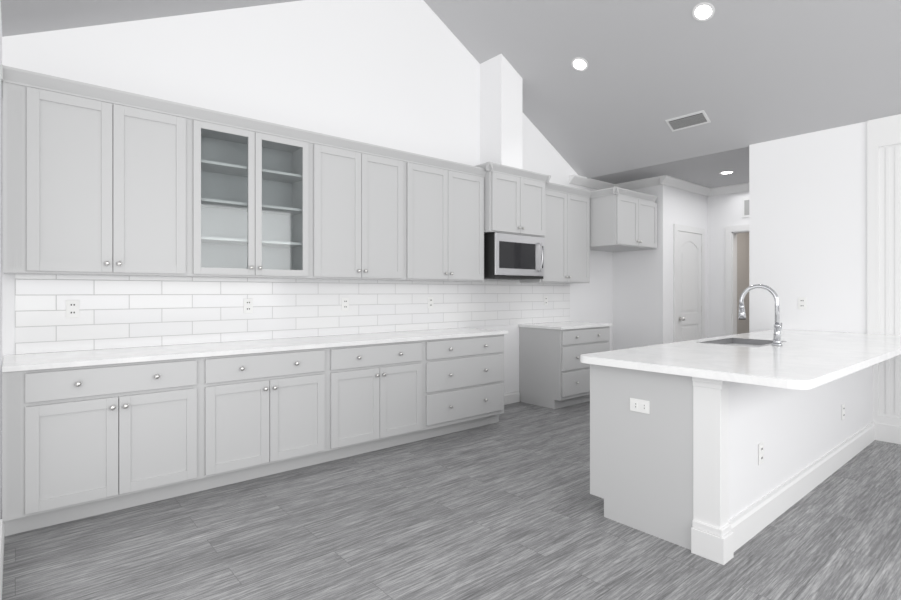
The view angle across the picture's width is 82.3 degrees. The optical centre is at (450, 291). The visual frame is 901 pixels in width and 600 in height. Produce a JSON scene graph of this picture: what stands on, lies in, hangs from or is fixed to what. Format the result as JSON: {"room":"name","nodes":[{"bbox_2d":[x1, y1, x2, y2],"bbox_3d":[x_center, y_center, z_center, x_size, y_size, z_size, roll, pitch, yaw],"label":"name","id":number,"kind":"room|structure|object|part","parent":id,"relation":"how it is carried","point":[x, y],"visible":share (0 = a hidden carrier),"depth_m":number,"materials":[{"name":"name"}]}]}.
{"room":"kitchen","nodes":[
{"label":"kitchen","id":0,"kind":"room"},
{"bbox_2d":[0,1,1,518],"bbox_3d":[-0.473,-0.300,0.320,0.190,3.200,7.200,0,0,-40],"label":"wall","id":1,"kind":"structure","parent":0,"point":[0,269],"depth_m":2.75,"materials":[{"name":"white paint"}]},
{"bbox_2d":[0,519,3,599],"bbox_3d":[-0.255,1.235,0.222,0.016,0.130,6.370,0,0,-40],"label":"baseboard","id":2,"kind":"structure","parent":1,"relation":"attached to","point":[1,520],"depth_m":2.36,"materials":[{"name":"white wood"}]},
{"bbox_2d":[0,0,299,36],"bbox_3d":[0.628,-2.287,1.348,3.300,1.705,7.350,0,0,-40],"label":"ceiling","id":3,"kind":"structure","parent":0,"point":[19,17],"depth_m":3.26,"materials":[{"name":"grey paint"}]},
{"bbox_2d":[2,0,612,392],"bbox_3d":[0.369,-1.050,5.841,8.700,4.700,0.150,0,0,-40],"label":"wall","id":4,"kind":"structure","parent":0,"point":[402,75],"depth_m":4.49,"materials":[{"name":"white paint"}]},
{"bbox_2d":[1,64,196,276],"bbox_3d":[-2.228,-0.685,3.329,0.995,1.150,0.334,0,0,-40],"label":"upper cabinet","id":5,"kind":"object","parent":4,"relation":"attached to","point":[101,180],"depth_m":3.16,"materials":[{"name":"grey wood"}]},
{"bbox_3d":[-1.531,-0.645,3.898,0.880,1.070,0.363,0,0,-40],"label":"glass","id":6,"kind":"part","parent":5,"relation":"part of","materials":[{"name":"grey"}]},
{"bbox_2d":[15,274,569,353],"bbox_3d":[-0.558,0.127,4.955,5.540,0.514,0.008,0,0,-40],"label":"tile backsplash","id":7,"kind":"structure","parent":4,"relation":"attached to","point":[127,311],"depth_m":4.05,"materials":[{"name":"white tile"}]},
{"bbox_2d":[66,300,78,317],"bbox_3d":[-2.451,0.110,3.345,0.070,0.115,0.007,0,0,-40],"label":"outlet","id":8,"kind":"object","parent":7,"relation":"attached to","point":[72,308],"visible":1,"depth_m":3.34,"materials":[{"name":"white plastic"}]},
{"bbox_2d":[244,299,252,312],"bbox_3d":[-1.595,0.110,4.067,0.070,0.115,0.007,0,0,-40],"label":"outlet","id":9,"kind":"object","parent":7,"relation":"attached to","point":[248,305],"visible":1,"depth_m":4.07,"materials":[{"name":"white plastic"}]},
{"bbox_2d":[342,298,348,310],"bbox_3d":[-0.942,0.110,4.619,0.070,0.115,0.007,0,0,-40],"label":"outlet","id":10,"kind":"object","parent":7,"relation":"attached to","point":[345,304],"visible":1,"depth_m":4.62,"materials":[{"name":"white plastic"}]},
{"bbox_2d":[428,297,432,307],"bbox_3d":[-0.201,0.110,5.245,0.070,0.115,0.007,0,0,-40],"label":"outlet","id":11,"kind":"object","parent":7,"relation":"attached to","point":[430,302],"visible":1,"depth_m":5.24,"materials":[{"name":"white plastic"}]},
{"bbox_2d":[544,296,547,304],"bbox_3d":[1.190,0.110,6.419,0.070,0.115,0.007,0,0,-40],"label":"outlet","id":12,"kind":"object","parent":7,"relation":"attached to","point":[545,300],"visible":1,"depth_m":6.42,"materials":[{"name":"white plastic"}]},
{"bbox_2d":[289,130,408,279],"bbox_3d":[-0.873,-0.685,4.473,0.943,1.150,0.334,0,0,-40],"label":"upper cabinet","id":13,"kind":"object","parent":4,"relation":"attached to","point":[349,199],"depth_m":4.29,"materials":[{"name":"grey wood"}]},
{"bbox_2d":[396,152,488,281],"bbox_3d":[-0.131,-0.685,5.100,1.000,1.150,0.334,0,0,-40],"label":"upper cabinet","id":14,"kind":"object","parent":4,"relation":"attached to","point":[447,198],"depth_m":4.95,"materials":[{"name":"grey wood"}]},
{"bbox_2d":[504,391,519,404],"bbox_3d":[0.484,1.235,5.828,0.860,0.130,0.016,0,0,-40],"label":"baseboard","id":15,"kind":"structure","parent":4,"relation":"attached to","point":[511,397],"depth_m":6.01,"materials":[{"name":"white wood"}]},
{"bbox_2d":[481,162,548,239],"bbox_3d":[0.620,-0.962,5.668,0.880,0.695,0.433,0,0,-40],"label":"upper cabinet","id":16,"kind":"object","parent":4,"relation":"attached to","point":[516,199],"depth_m":5.48,"materials":[{"name":"grey wood"}]},
{"bbox_2d":[484,232,543,279],"bbox_3d":[0.639,-0.377,5.645,0.770,0.463,0.490,0,0,-40],"label":"microwave","id":17,"kind":"object","parent":16,"relation":"attached to","point":[513,256],"visible":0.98,"depth_m":5.44,"materials":[{"name":"grey metal"}]},
{"bbox_2d":[519,180,592,282],"bbox_3d":[1.297,-0.685,6.292,0.960,1.150,0.353,0,0,-40],"label":"upper cabinet","id":18,"kind":"object","parent":4,"relation":"attached to","point":[567,249],"depth_m":6.19,"materials":[{"name":"grey wood"}]},
{"bbox_2d":[569,174,614,189],"bbox_3d":[1.966,-1.470,7.034,1.020,0.100,0.085,0,0,-40],"label":"crown molding","id":19,"kind":"structure","parent":4,"relation":"attached to","point":[573,179],"depth_m":6.93,"materials":[{"name":"white wood"}]},
{"bbox_2d":[593,187,656,251],"bbox_3d":[2.168,-0.915,6.795,0.996,0.690,0.708,0,0,-40],"label":"upper cabinet","id":20,"kind":"object","parent":4,"relation":"attached to","point":[623,219],"depth_m":6.42,"materials":[{"name":"grey wood"}]},
{"bbox_2d":[2,401,900,599],"bbox_3d":[3.363,1.325,3.690,10.500,0.050,7.400,0,0,-40],"label":"floor","id":21,"kind":"structure","parent":0,"point":[508,506],"depth_m":2.70,"materials":[{"name":"grey wood"}]},
{"bbox_2d":[2,356,205,535],"bbox_3d":[-2.150,0.858,3.208,0.957,0.886,0.619,0,0,-40],"label":"base cabinet","id":22,"kind":"object","parent":21,"relation":"on","point":[87,433],"depth_m":2.94,"materials":[{"name":"grey wood"}]},
{"bbox_2d":[2,328,507,371],"bbox_3d":[-1.074,0.400,4.108,3.762,0.030,0.633,0,0,-40],"label":"countertop","id":23,"kind":"structure","parent":22,"relation":"on","point":[34,362],"depth_m":3.50,"materials":[{"name":"white stone"}]},
{"bbox_2d":[206,348,329,489],"bbox_3d":[-1.448,0.858,3.801,0.880,0.886,0.619,0,0,-40],"label":"base cabinet","id":24,"kind":"object","parent":21,"relation":"on","point":[268,413],"depth_m":3.55,"materials":[{"name":"grey wood"}]},
{"bbox_2d":[330,340,425,460],"bbox_3d":[-0.766,0.858,4.376,0.905,0.886,0.619,0,0,-40],"label":"base cabinet","id":25,"kind":"object","parent":21,"relation":"on","point":[378,391],"depth_m":4.13,"materials":[{"name":"grey wood"}]},
{"bbox_2d":[426,336,503,438],"bbox_3d":[-0.039,0.858,4.991,1.000,0.886,0.619,0,0,-40],"label":"base cabinet","id":26,"kind":"object","parent":21,"relation":"on","point":[465,375],"depth_m":4.73,"materials":[{"name":"grey wood"}]},
{"bbox_2d":[518,321,611,408],"bbox_3d":[1.388,0.843,6.176,0.990,0.915,0.648,0,0,-40],"label":"base cabinet","id":27,"kind":"object","parent":21,"relation":"on","point":[554,372],"visible":0.75,"depth_m":5.87,"materials":[{"name":"grey wood"}]},
{"bbox_2d":[518,321,611,329],"bbox_3d":[1.383,0.400,6.182,0.990,0.030,0.633,0,0,-40],"label":"countertop","id":28,"kind":"structure","parent":27,"relation":"on","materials":[{"name":"stone"}]},
{"bbox_2d":[590,365,751,553],"bbox_3d":[1.276,0.855,3.034,0.682,0.890,0.611,0,0,-40],"label":"base cabinet","id":29,"kind":"object","parent":21,"relation":"on","point":[678,465],"depth_m":2.69,"materials":[{"name":"grey wood"}]},
{"bbox_3d":[1.028,0.620,2.805,0.007,0.070,0.115,0,0,-40],"label":"electrical outlet panel","id":30,"kind":"part","parent":29,"relation":"part of","materials":[{"name":"white plastic"}]},
{"bbox_2d":[580,329,900,392],"bbox_3d":[2.360,0.390,3.635,3.297,0.040,1.150,0,0,-40],"label":"countertop","id":31,"kind":"structure","parent":29,"relation":"on","point":[806,360],"depth_m":2.91,"materials":[{"name":"white stone"}]},
{"bbox_2d":[708,337,772,344],"bbox_3d":[2.147,0.473,3.796,0.574,0.210,0.364,0,0,-40],"label":"sink","id":32,"kind":"object","parent":31,"relation":"in","point":[719,340],"depth_m":4.02,"materials":[{"name":"silver metal"}]},
{"bbox_2d":[738,284,782,345],"bbox_3d":[2.208,0.157,3.662,0.122,0.424,0.282,0,0,-40],"label":"faucet","id":33,"kind":"object","parent":31,"relation":"on","point":[777,330],"visible":1,"depth_m":3.56,"materials":[{"name":"silver metal"}]},
{"bbox_2d":[752,385,787,512],"bbox_3d":[1.775,0.855,3.455,0.623,0.890,0.611,0,0,-40],"label":"base cabinet","id":34,"kind":"object","parent":21,"relation":"on","point":[769,406],"depth_m":2.93,"materials":[{"name":"grey wood"}]},
{"bbox_2d":[758,442,763,464],"bbox_3d":[1.712,0.890,2.839,0.070,0.115,0.007,0,0,-40],"label":"outlet","id":35,"kind":"object","parent":34,"relation":"attached to","point":[760,453],"visible":1,"depth_m":2.83,"materials":[{"name":"white plastic"}]},
{"bbox_3d":[3.215,0.855,4.671,0.653,0.890,0.611,0,0,-40],"label":"base cabinet","id":36,"kind":"object","parent":21,"relation":"on","visible":0},
{"bbox_2d":[842,404,844,419],"bbox_3d":[2.981,0.910,3.910,0.070,0.115,0.007,0,0,-40],"label":"outlet","id":37,"kind":"object","parent":36,"relation":"attached to","point":[843,411],"visible":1,"depth_m":3.90,"materials":[{"name":"white plastic"}]},
{"bbox_2d":[480,54,521,168],"bbox_3d":[0.558,-2.131,5.687,0.330,1.639,0.330,0,0,-40],"label":"wall","id":38,"kind":"structure","parent":0,"point":[500,110],"depth_m":5.56,"materials":[{"name":"white paint"}]},
{"bbox_2d":[424,0,900,187],"bbox_3d":[4.640,-2.325,4.735,7.200,1.631,7.350,0,0,-40],"label":"ceiling","id":39,"kind":"structure","parent":0,"point":[743,73],"depth_m":4.88,"materials":[{"name":"grey paint"}]},
{"bbox_2d":[571,57,587,70],"bbox_3d":[1.303,-2.293,5.197,0.153,0.086,0.170,0,0,-40],"label":"recessed light","id":40,"kind":"object","parent":39,"relation":"in","point":[579,64],"visible":1,"depth_m":5.19,"materials":[{"name":"white plastic"}]},
{"bbox_2d":[665,110,710,131],"bbox_3d":[2.459,-1.769,5.348,0.161,0.089,0.400,0,0,-40],"label":"ceiling vent","id":41,"kind":"object","parent":39,"relation":"in","point":[688,120],"visible":1,"depth_m":5.33,"materials":[{"name":"white metal"}]},
{"bbox_2d":[692,2,714,20],"bbox_3d":[2.082,-2.304,4.244,0.153,0.086,0.170,0,0,-40],"label":"recessed light","id":42,"kind":"object","parent":39,"relation":"in","point":[704,11],"visible":1,"depth_m":4.24,"materials":[{"name":"white"}]},
{"bbox_2d":[719,171,733,173],"bbox_3d":[3.505,-1.515,6.545,0.170,0.008,0.170,0,0,-40],"label":"recessed light","id":43,"kind":"object","parent":39,"relation":"in","point":[725,172],"visible":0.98,"depth_m":6.53,"materials":[{"name":"white plastic"}]},
{"bbox_2d":[613,185,748,349],"bbox_3d":[3.724,-0.110,8.084,3.020,2.820,0.750,0,0,-40],"label":"wall","id":44,"kind":"structure","parent":0,"point":[642,298],"depth_m":7.10,"materials":[{"name":"white paint"}]},
{"bbox_2d":[615,176,658,189],"bbox_3d":[2.563,-1.470,7.051,0.085,0.100,0.630,0,0,-40],"label":"crown molding","id":45,"kind":"structure","parent":44,"relation":"attached to","point":[654,181],"depth_m":7.01,"materials":[{"name":"white wood"}]},
{"bbox_2d":[659,175,710,195],"bbox_3d":[3.277,-1.470,7.159,1.316,0.100,0.086,0,0,-40],"label":"crown molding","id":46,"kind":"structure","parent":44,"relation":"attached to","point":[670,181],"depth_m":7.09,"materials":[{"name":"white wood"}]},
{"bbox_2d":[673,224,704,341],"bbox_3d":[3.402,0.188,7.264,0.910,2.225,0.087,0,0,-40],"label":"door","id":47,"kind":"structure","parent":44,"relation":"in","point":[688,283],"depth_m":7.26,"materials":[{"name":"white wood"}]},
{"bbox_2d":[707,191,748,337],"bbox_3d":[5.664,-0.110,5.600,0.140,2.820,7.050,0,0,-40],"label":"wall","id":48,"kind":"structure","parent":0,"point":[724,211],"depth_m":7.55,"materials":[{"name":"white paint"}]},
{"bbox_2d":[711,182,748,195],"bbox_3d":[5.803,-1.470,5.260,0.086,0.100,6.250,0,0,-40],"label":"crown molding","id":49,"kind":"structure","parent":48,"relation":"attached to","point":[742,187],"depth_m":7.37,"materials":[{"name":"white wood"}]},
{"bbox_2d":[725,198,748,335],"bbox_3d":[4.369,-0.010,7.117,0.164,2.620,1.030,0,0,-40],"label":"door frame","id":50,"kind":"structure","parent":48,"relation":"attached to","point":[731,232],"depth_m":7.41,"materials":[{"name":"white wood"}]},
{"bbox_2d":[749,121,866,332],"bbox_3d":[4.750,-0.110,3.473,0.140,2.820,4.980,0,0,-40],"label":"wall","id":51,"kind":"structure","parent":0,"point":[808,215],"depth_m":4.92,"materials":[{"name":"white paint"}]},
{"bbox_2d":[798,297,806,308],"bbox_3d":[3.389,0.110,4.968,0.007,0.115,0.070,0,0,-40],"label":"outlet","id":52,"kind":"object","parent":51,"relation":"attached to","point":[802,302],"visible":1,"depth_m":4.96,"materials":[{"name":"white plastic"}]},
{"bbox_2d":[867,114,900,443],"bbox_3d":[3.852,-0.110,4.404,0.030,2.819,0.470,0,0,-40],"label":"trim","id":53,"kind":"structure","parent":51,"relation":"attached to","point":[883,225],"depth_m":4.49,"materials":[{"name":"white wood"}]}
]}

